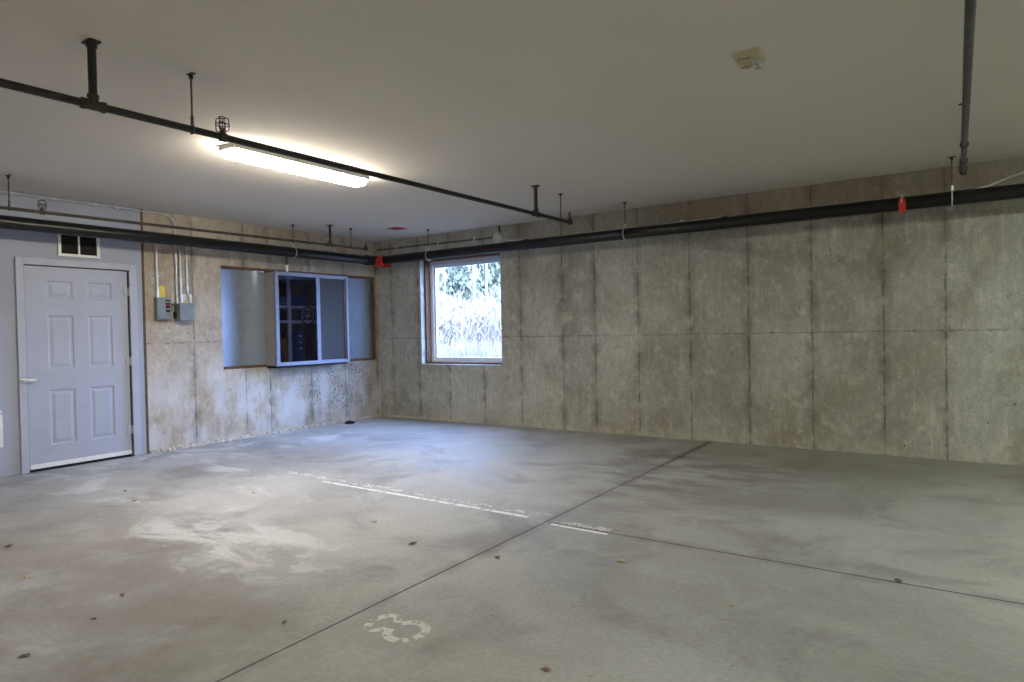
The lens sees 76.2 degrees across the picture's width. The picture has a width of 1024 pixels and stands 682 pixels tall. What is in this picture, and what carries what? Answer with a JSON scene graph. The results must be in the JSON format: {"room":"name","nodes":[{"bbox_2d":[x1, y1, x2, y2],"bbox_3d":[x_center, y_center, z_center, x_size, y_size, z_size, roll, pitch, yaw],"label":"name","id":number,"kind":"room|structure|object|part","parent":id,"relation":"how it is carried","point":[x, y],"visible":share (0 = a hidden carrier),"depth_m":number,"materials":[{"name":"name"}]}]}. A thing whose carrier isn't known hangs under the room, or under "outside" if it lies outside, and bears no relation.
{"room":"parking garage","nodes":[
{"label":"parking garage","id":0,"kind":"room"},
{"bbox_2d":[0,189,381,476],"bbox_3d":[-5.736,-0.039,5.202,0.270,2.750,12.600,-1,1,34],"label":"wall","id":1,"kind":"structure","parent":0,"point":[192,399],"depth_m":7.85,"materials":[{"name":"concrete"}]},
{"bbox_2d":[0,410,2,447],"bbox_3d":[-4.904,0.838,6.150,0.026,0.355,0.182,-1,1,34],"label":"wall plate","id":2,"kind":"object","parent":1,"relation":"attached to","point":[1,419],"visible":1,"depth_m":6.21,"materials":[{"name":"white plastic"}]},
{"bbox_2d":[20,265,133,472],"bbox_3d":[-4.530,0.256,6.800,0.179,2.056,1.055,-1,1,34],"label":"door","id":3,"kind":"structure","parent":1,"relation":"in","point":[78,361],"depth_m":6.77,"materials":[{"name":"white paint"}]},
{"bbox_2d":[14,257,141,473],"bbox_3d":[-4.519,0.227,6.828,0.145,2.111,1.125,-1,1,34],"label":"trim","id":4,"kind":"structure","parent":1,"relation":"attached to","point":[19,262],"depth_m":6.60,"materials":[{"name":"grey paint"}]},
{"bbox_2d":[57,234,99,258],"bbox_3d":[-4.496,-1.003,6.780,0.024,0.270,0.390,-1,1,34],"label":"air vent","id":5,"kind":"object","parent":1,"relation":"in","point":[67,245],"visible":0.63,"depth_m":6.77,"materials":[{"name":"white metal"}]},
{"bbox_2d":[0,191,178,302],"bbox_3d":[-5.673,-0.883,5.048,0.063,1.040,6.257,-1,1,34],"label":"conduit","id":6,"kind":"object","parent":1,"relation":"attached to","point":[175,259],"visible":0.94,"depth_m":7.14,"materials":[{"name":"metal"}]},
{"bbox_2d":[140,209,149,453],"bbox_3d":[-4.179,-0.106,7.368,0.146,2.745,0.025,-1,1,34],"label":"trim","id":7,"kind":"structure","parent":1,"relation":"attached to","point":[141,213],"depth_m":7.33,"materials":[{"name":"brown wood"}]},
{"bbox_2d":[153,232,162,296],"bbox_3d":[-4.027,-0.872,7.478,0.047,0.748,0.145,-1,1,34],"label":"conduit","id":8,"kind":"object","parent":1,"relation":"attached to","point":[156,275],"visible":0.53,"depth_m":7.42,"materials":[{"name":"metal"}]},
{"bbox_2d":[159,286,164,296],"bbox_3d":[-4.026,-0.568,7.510,0.005,0.132,0.069,-1,1,34],"label":"tag","id":9,"kind":"object","parent":1,"relation":"attached to","point":[161,288],"visible":0.96,"depth_m":7.51,"materials":[{"name":"yellow paper"}]},
{"bbox_2d":[154,297,173,319],"bbox_3d":[-4.001,-0.371,7.466,0.086,0.253,0.220,-1,1,34],"label":"switch","id":10,"kind":"object","parent":1,"relation":"attached to","point":[162,306],"visible":1,"depth_m":7.43,"materials":[{"name":"grey metal"}]},
{"bbox_3d":[-3.944,-0.400,7.486,0.002,0.140,0.048,-1,1,34],"label":"label plate","id":11,"kind":"part","parent":10,"relation":"part of","materials":[{"name":"black plastic"}]},
{"bbox_2d":[178,246,182,302],"bbox_3d":[-3.849,-0.825,7.673,0.034,0.770,0.136,-1,1,34],"label":"conduit","id":12,"kind":"object","parent":1,"relation":"attached to","point":[179,247],"visible":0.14,"depth_m":7.62,"materials":[{"name":"metal"}]},
{"bbox_2d":[173,303,194,320],"bbox_3d":[-3.842,-0.342,7.653,0.138,0.208,0.202,-1,1,34],"label":"box","id":13,"kind":"object","parent":1,"relation":"attached to","point":[182,311],"visible":1,"depth_m":7.60,"materials":[{"name":"grey metal"}]},
{"bbox_3d":[-3.789,-0.425,7.622,0.014,0.042,0.190,-1,1,34],"label":"lid","id":14,"kind":"part","parent":13,"relation":"part of","materials":[{"name":"grey metal"}]},
{"bbox_2d":[182,294,191,302],"bbox_3d":[-3.863,-0.504,7.748,0.006,0.103,0.138,-1,1,34],"label":"paper notice","id":15,"kind":"object","parent":1,"relation":"attached to","point":[185,298],"visible":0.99,"depth_m":7.75,"materials":[{"name":"white paper"}]},
{"bbox_2d":[185,247,189,302],"bbox_3d":[-3.832,-0.817,7.711,0.033,0.758,0.121,-2,1,-44],"label":"conduit","id":16,"kind":"object","parent":1,"relation":"attached to","point":[186,258],"visible":0.8,"depth_m":7.72,"materials":[{"name":"metal"}]},
{"bbox_2d":[150,414,380,453],"bbox_3d":[-3.069,1.204,8.837,0.065,0.048,3.550,-1,1,34],"label":"trim","id":17,"kind":"structure","parent":1,"relation":"attached to","point":[207,442],"depth_m":8.44,"materials":[{"name":"grey concrete"}]},
{"bbox_2d":[221,265,375,369],"bbox_3d":[-2.862,-0.315,9.185,0.440,1.315,2.590,-1,1,34],"label":"window bay","id":18,"kind":"object","parent":1,"relation":"attached to","point":[345,304],"visible":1,"depth_m":8.62,"materials":[{"name":"metal"}]},
{"bbox_3d":[-3.463,-0.298,8.398,0.040,1.230,0.606,0,1,40],"label":"metal panel","id":19,"kind":"part","parent":18,"relation":"part of","materials":[{"name":"grey metal"}]},
{"bbox_3d":[-2.874,-0.301,9.105,0.310,1.230,1.225,-1,1,34],"label":"casing","id":20,"kind":"part","parent":18,"relation":"part of","materials":[{"name":"white metal"}]},
{"bbox_3d":[-2.873,-0.296,8.801,0.018,1.170,0.659,-1,1,34],"label":"sash","id":21,"kind":"part","parent":18,"relation":"part of","materials":[{"name":"metal"}]},
{"bbox_3d":[-2.740,-0.302,9.014,0.045,1.242,1.237,-1,1,34],"label":"slider frame","id":22,"kind":"part","parent":18,"relation":"part of","materials":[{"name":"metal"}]},
{"bbox_3d":[-2.559,-0.310,9.301,0.018,1.170,0.484,-1,1,34],"label":"sash","id":23,"kind":"part","parent":18,"relation":"part of","materials":[{"name":"metal"}]},
{"bbox_3d":[-2.408,-0.343,9.965,0.030,1.230,0.717,-1,1,32],"label":"metal panel","id":24,"kind":"part","parent":18,"relation":"part of","materials":[{"name":"grey metal"}]},
{"bbox_2d":[278,276,316,360],"bbox_3d":[-4.272,-0.137,9.768,2.450,2.750,4.000,-1,1,34],"label":"wall","id":25,"kind":"structure","parent":0,"point":[297,289],"depth_m":11.67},
{"bbox_2d":[0,416,1023,681],"bbox_3d":[-0.432,1.380,1.661,13.100,0.201,13.050,-1,1,34],"label":"floor","id":26,"kind":"structure","parent":0,"point":[808,548],"depth_m":3.64,"materials":[{"name":"concrete"}]},
{"bbox_2d":[17,653,30,657],"bbox_3d":[-2.003,1.292,2.682,0.039,0.009,0.031,-1,1,1],"label":"dry leaf","id":27,"kind":"object","parent":26,"relation":"on","point":[26,654],"visible":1,"depth_m":2.68,"materials":[{"name":"brown plant"}]},
{"bbox_2d":[345,420,354,423],"bbox_3d":[-2.357,1.179,9.482,0.085,0.047,0.120,-1,1,34],"label":"block","id":28,"kind":"object","parent":26,"relation":"on","point":[348,421],"visible":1,"depth_m":9.46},
{"bbox_2d":[0,0,1023,241],"bbox_3d":[-1.484,-1.558,2.292,15.500,0.200,13.050,-1,1,34],"label":"ceiling","id":29,"kind":"structure","parent":0,"point":[602,105],"depth_m":4.09,"materials":[{"name":"white paint"}]},
{"bbox_2d":[5,174,10,210],"bbox_3d":[-4.396,-1.293,5.705,0.060,0.314,0.024,-1,1,34],"label":"hanger","id":30,"kind":"object","parent":29,"relation":"hanging from","point":[8,175],"visible":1,"depth_m":5.70,"materials":[{"name":"metal"}]},
{"bbox_3d":[-4.397,-1.321,5.705,0.010,0.245,0.010,-2,1,-33],"label":"rod","id":31,"kind":"part","parent":30,"relation":"part of","materials":[{"name":"metal"}]},
{"bbox_2d":[0,200,367,250],"bbox_3d":[-4.426,-1.280,5.661,0.084,0.334,8.492,-1,1,34],"label":"pipe","id":32,"kind":"object","parent":29,"relation":"hanging from","point":[41,210],"visible":1,"depth_m":6.82,"materials":[{"name":"metal"}]},
{"bbox_2d":[186,72,195,134],"bbox_3d":[-1.765,-1.305,3.599,0.060,0.334,0.024,-1,1,34],"label":"hanger","id":33,"kind":"object","parent":29,"relation":"hanging from","point":[190,74],"visible":0.93,"depth_m":3.59,"materials":[{"name":"metal"}]},
{"bbox_3d":[-1.768,-1.458,3.596,0.060,0.028,0.024,-1,1,34],"label":"ceiling plate","id":34,"kind":"part","parent":33,"relation":"part of","materials":[{"name":"metal"}]},
{"bbox_3d":[-1.766,-1.338,3.598,0.010,0.256,0.010,-2,1,-33],"label":"rod","id":35,"kind":"part","parent":33,"relation":"part of","materials":[{"name":"metal"}]},
{"bbox_2d":[0,38,572,224],"bbox_3d":[-1.699,-1.298,3.696,0.084,0.350,8.315,-1,1,34],"label":"pipe","id":36,"kind":"object","parent":29,"relation":"hanging from","point":[91,102],"visible":1,"depth_m":3.58,"materials":[{"name":"metal"}]},
{"bbox_2d":[219,143,368,186],"bbox_3d":[-1.766,-1.453,5.465,0.196,0.091,1.354,-1,1,34],"label":"fluorescent light","id":37,"kind":"object","parent":29,"relation":"attached to","point":[233,151],"visible":0.84,"depth_m":5.31,"materials":[{"name":"white plastic"}]},
{"bbox_2d":[292,224,296,257],"bbox_3d":[-2.868,-1.305,8.561,0.150,0.437,0.024,-1,1,34],"label":"hanger","id":38,"kind":"object","parent":29,"relation":"hanging from","point":[293,224],"visible":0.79,"depth_m":8.55,"materials":[{"name":"metal"}]},
{"bbox_2d":[0,183,1023,271],"bbox_3d":[0.412,-1.048,2.599,12.280,0.333,9.267,-1,1,34],"label":"pipe","id":39,"kind":"object","parent":38,"relation":"hanging from","point":[1013,191],"visible":1,"depth_m":6.89,"materials":[{"name":"black metal"}]},
{"bbox_2d":[899,195,905,212],"bbox_3d":[3.558,-1.243,5.949,0.054,0.165,0.151,-1,1,34],"label":"tag","id":40,"kind":"object","parent":39,"relation":"hanging from","point":[902,205],"visible":1,"depth_m":5.89,"materials":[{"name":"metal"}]},
{"bbox_2d":[386,227,406,229],"bbox_3d":[-1.592,-1.553,9.016,0.210,0.006,0.200,-1,1,34],"label":"ceiling plate","id":41,"kind":"object","parent":29,"relation":"attached to","point":[391,228],"visible":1,"depth_m":9.00,"materials":[{"name":"red paint"}]},
{"bbox_2d":[425,229,429,260],"bbox_3d":[-1.175,-1.349,9.173,0.060,0.437,0.150,-1,1,34],"label":"hanger","id":42,"kind":"object","parent":29,"relation":"hanging from","point":[426,229],"visible":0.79,"depth_m":9.17,"materials":[{"name":"metal"}]},
{"bbox_2d":[558,193,562,222],"bbox_3d":[0.519,-1.414,6.953,0.060,0.309,0.024,-1,1,34],"label":"hanger","id":43,"kind":"object","parent":29,"relation":"hanging from","point":[560,194],"visible":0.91,"depth_m":6.95,"materials":[{"name":"metal"}]},
{"bbox_2d":[622,202,626,239],"bbox_3d":[1.296,-1.374,7.490,0.060,0.437,0.150,-1,1,34],"label":"hanger","id":44,"kind":"object","parent":29,"relation":"hanging from","point":[622,202],"visible":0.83,"depth_m":7.48,"materials":[{"name":"metal"}]},
{"bbox_2d":[731,47,766,69],"bbox_3d":[1.277,-1.501,3.515,0.138,0.063,0.183,-1,1,34],"label":"fire alarm strobe","id":45,"kind":"object","parent":29,"relation":"attached to","point":[746,59],"visible":1,"depth_m":3.49,"materials":[{"name":"beige plastic"}]},
{"bbox_2d":[739,62,752,68],"bbox_3d":[1.278,-1.500,3.560,0.072,0.012,0.072,-1,1,34],"label":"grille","id":46,"kind":"object","parent":45,"relation":"attached to","point":[743,65],"depth_m":3.54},
{"bbox_2d":[948,156,955,205],"bbox_3d":[3.867,-1.401,5.739,0.060,0.437,0.150,-1,1,34],"label":"hanger","id":47,"kind":"object","parent":29,"relation":"hanging from","point":[951,157],"visible":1,"depth_m":5.73,"materials":[{"name":"metal"}]},
{"bbox_3d":[3.865,-1.479,5.738,0.012,0.268,0.012,-2,1,-33],"label":"rod","id":48,"kind":"part","parent":47,"relation":"part of","materials":[{"name":"metal"}]},
{"bbox_2d":[378,157,1023,465],"bbox_3d":[3.077,-0.246,6.969,12.850,2.750,0.250,-1,1,34],"label":"wall","id":49,"kind":"structure","parent":0,"point":[895,333],"depth_m":7.06,"materials":[{"name":"concrete"}]},
{"bbox_2d":[383,414,479,423],"bbox_3d":[-1.255,1.160,9.781,1.900,0.033,0.045,-1,1,34],"label":"trim","id":50,"kind":"structure","parent":49,"relation":"attached to","point":[415,417],"depth_m":9.73,"materials":[{"name":"grey concrete"}]},
{"bbox_2d":[377,237,492,250],"bbox_3d":[-1.179,-1.434,9.657,2.270,0.050,0.042,-1,1,34],"label":"conduit","id":51,"kind":"object","parent":49,"relation":"attached to","point":[474,238],"visible":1,"depth_m":9.56,"materials":[{"name":"metal"}]},
{"bbox_2d":[424,252,501,364],"bbox_3d":[-0.664,-0.448,9.569,1.478,1.570,0.175,-1,1,34],"label":"window","id":52,"kind":"structure","parent":49,"relation":"in","point":[430,267],"depth_m":9.90,"materials":[{"name":"white plastic"}]},
{"bbox_2d":[493,225,503,242],"bbox_3d":[-0.191,-1.462,8.967,0.152,0.245,0.069,-1,1,34],"label":"junction box","id":53,"kind":"object","parent":49,"relation":"attached to","point":[497,237],"visible":0.94,"depth_m":8.95,"materials":[{"name":"metal"}]},
{"bbox_2d":[502,171,1023,240],"bbox_3d":[2.338,-1.455,7.261,5.986,0.272,0.042,-1,1,34],"label":"conduit","id":54,"kind":"object","parent":49,"relation":"attached to","point":[1022,172],"visible":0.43,"depth_m":7.27,"materials":[{"name":"metal"}]},
{"bbox_3d":[-4.263,1.288,9.804,2.400,0.100,4.000,-1,1,34],"label":"floor","id":55,"kind":"structure","parent":0,"visible":0},
{"bbox_2d":[278,276,315,361],"bbox_3d":[-3.299,0.021,9.595,0.450,2.400,1.744,-1,1,34],"label":"storage rack","id":56,"kind":"object","parent":55,"relation":"on","point":[287,279],"visible":0.03,"depth_m":9.38,"materials":[{"name":"metal"}]},
{"bbox_2d":[280,350,283,361],"bbox_3d":[-3.477,0.363,9.338,0.316,0.450,0.296,-1,1,34],"label":"storage box","id":57,"kind":"object","parent":56,"relation":"on","point":[281,351],"visible":0.12,"depth_m":9.34,"materials":[{"name":"blue plastic"}]},
{"bbox_3d":[-3.192,0.021,9.389,0.036,2.400,0.044,-1,1,34],"label":"post","id":58,"kind":"part","parent":56,"relation":"part of","materials":[{"name":"metal"}]},
{"bbox_2d":[280,338,304,361],"bbox_3d":[-3.253,0.269,9.668,0.316,0.620,0.236,-1,1,34],"label":"storage box","id":59,"kind":"object","parent":56,"relation":"on","point":[283,341],"visible":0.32,"depth_m":9.59,"materials":[{"name":"brown cardboard"}]},
{"bbox_2d":[279,296,306,305],"bbox_3d":[-3.260,-0.582,9.671,0.316,0.140,0.316,-1,1,34],"label":"storage box","id":60,"kind":"object","parent":56,"relation":"on","point":[295,300],"visible":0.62,"depth_m":9.57,"materials":[{"name":"blue plastic"}]},
{"bbox_2d":[278,276,314,283],"bbox_3d":[-3.318,-0.899,9.581,0.450,0.036,1.740,-1,1,34],"label":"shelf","id":61,"kind":"object","parent":56,"relation":"attached to","point":[287,279],"depth_m":9.55,"materials":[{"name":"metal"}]},
{"bbox_2d":[279,305,315,309],"bbox_3d":[-3.310,-0.489,9.587,0.450,0.036,1.740,-1,1,34],"label":"shelf","id":62,"kind":"object","parent":56,"relation":"attached to","point":[288,307],"depth_m":9.50,"materials":[{"name":"metal"}]},
{"bbox_2d":[279,320,315,323],"bbox_3d":[-3.305,-0.279,9.591,0.450,0.036,1.740,-1,1,34],"label":"shelf","id":63,"kind":"object","parent":56,"relation":"attached to","point":[280,321],"depth_m":9.46,"materials":[{"name":"metal"}]},
{"bbox_2d":[300,307,315,324],"bbox_3d":[-2.990,-0.370,9.567,0.060,0.268,0.268,-1,1,34],"label":"wheel","id":64,"kind":"object","parent":56,"relation":"hanging from","point":[304,308],"visible":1,"depth_m":9.55,"materials":[{"name":"black rubber"}]},
{"bbox_2d":[292,331,303,361],"bbox_3d":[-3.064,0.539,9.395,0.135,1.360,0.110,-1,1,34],"label":"drawer unit","id":65,"kind":"object","parent":55,"relation":"on","point":[297,336],"visible":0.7,"depth_m":9.35,"materials":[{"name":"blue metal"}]},
{"label":"outside","id":66,"kind":"structure","parent":0,"visible":0},
{"bbox_2d":[446,314,497,349],"bbox_3d":[2.313,-0.681,30.320,52.800,2.858,37.500,-1,1,34],"label":"ground","id":67,"kind":"structure","parent":66,"point":[463,314],"depth_m":30.67,"materials":[{"name":"snow"}]},
{"bbox_2d":[437,269,441,315],"bbox_3d":[-3.627,-4.831,32.400,1.649,9.803,1.672,-2,1,-35],"label":"birch tree","id":68,"kind":"object","parent":67,"relation":"on","point":[438,288],"visible":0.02,"depth_m":32.37,"materials":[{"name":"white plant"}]},
{"bbox_2d":[443,268,450,304],"bbox_3d":[-3.663,-4.924,34.854,1.566,9.541,1.734,-1,1,34],"label":"birch tree","id":69,"kind":"object","parent":67,"relation":"on","point":[444,288],"visible":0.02,"depth_m":34.84,"materials":[{"name":"white plant"}]},
{"bbox_2d":[438,302,458,348],"bbox_3d":[-2.792,-0.433,22.991,2.462,2.117,1.968,-1,1,34],"label":"bare shrub","id":70,"kind":"object","parent":67,"relation":"on","point":[442,323],"visible":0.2,"depth_m":22.62,"materials":[{"name":"grey plant"}]},
{"bbox_2d":[437,288,473,347],"bbox_3d":[-2.460,-0.855,26.205,2.519,2.509,1.841,-1,1,34],"label":"bare shrub","id":71,"kind":"object","parent":67,"relation":"on","point":[441,304],"visible":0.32,"depth_m":25.92,"materials":[{"name":"grey plant"}]},
{"bbox_2d":[438,265,473,326],"bbox_3d":[-3.721,-6.366,41.006,3.585,11.344,3.262,-1,1,34],"label":"evergreen tree","id":72,"kind":"object","parent":67,"relation":"on","point":[454,281],"visible":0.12,"depth_m":40.11,"materials":[{"name":"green plant"}]},
{"bbox_2d":[438,335,501,356],"bbox_3d":[-0.724,0.411,15.901,5.150,1.166,12.744,-1,1,-10],"label":"grass","id":73,"kind":"structure","parent":67,"relation":"on","point":[484,351],"depth_m":16.36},
{"bbox_2d":[463,265,479,335],"bbox_3d":[-1.746,-3.874,28.321,1.724,8.331,1.642,-1,1,34],"label":"birch tree","id":74,"kind":"object","parent":67,"relation":"on","point":[473,266],"visible":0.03,"depth_m":28.32,"materials":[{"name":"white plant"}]},
{"bbox_2d":[450,293,501,351],"bbox_3d":[-1.087,-0.541,21.516,2.272,2.348,1.881,-1,1,34],"label":"bare shrub","id":75,"kind":"object","parent":67,"relation":"on","point":[480,330],"visible":0.8,"depth_m":21.26,"materials":[{"name":"grey plant"}]},
{"bbox_2d":[466,262,500,308],"bbox_3d":[-1.145,-5.886,38.570,3.358,10.441,3.416,-1,1,-3],"label":"evergreen tree","id":76,"kind":"object","parent":67,"relation":"on","point":[493,269],"visible":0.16,"depth_m":37.76,"materials":[{"name":"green plant"}]},
{"bbox_2d":[482,264,488,318],"bbox_3d":[-1.184,-4.990,32.594,1.742,9.729,1.760,-1,1,34],"label":"birch tree","id":77,"kind":"object","parent":67,"relation":"on","point":[487,272],"visible":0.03,"depth_m":32.66,"materials":[{"name":"white plant"}]},
{"bbox_2d":[473,284,501,345],"bbox_3d":[-0.481,-0.898,24.632,2.511,2.606,2.043,-1,1,34],"label":"bare shrub","id":78,"kind":"object","parent":67,"relation":"on","point":[498,304],"visible":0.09,"depth_m":24.46,"materials":[{"name":"grey plant"}]},
{"bbox_3d":[3.011,-1.432,4.348,0.060,0.297,0.024,-1,1,34],"label":"hanger","id":79,"kind":"object","parent":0,"visible":0},
{"bbox_2d":[959,0,976,174],"bbox_3d":[1.221,-1.273,1.719,0.053,0.152,8.334,-1,1,34],"label":"pipe","id":80,"kind":"object","parent":79,"relation":"hanging from","point":[969,5],"visible":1,"depth_m":3.05,"materials":[{"name":"grey metal"}]}
]}

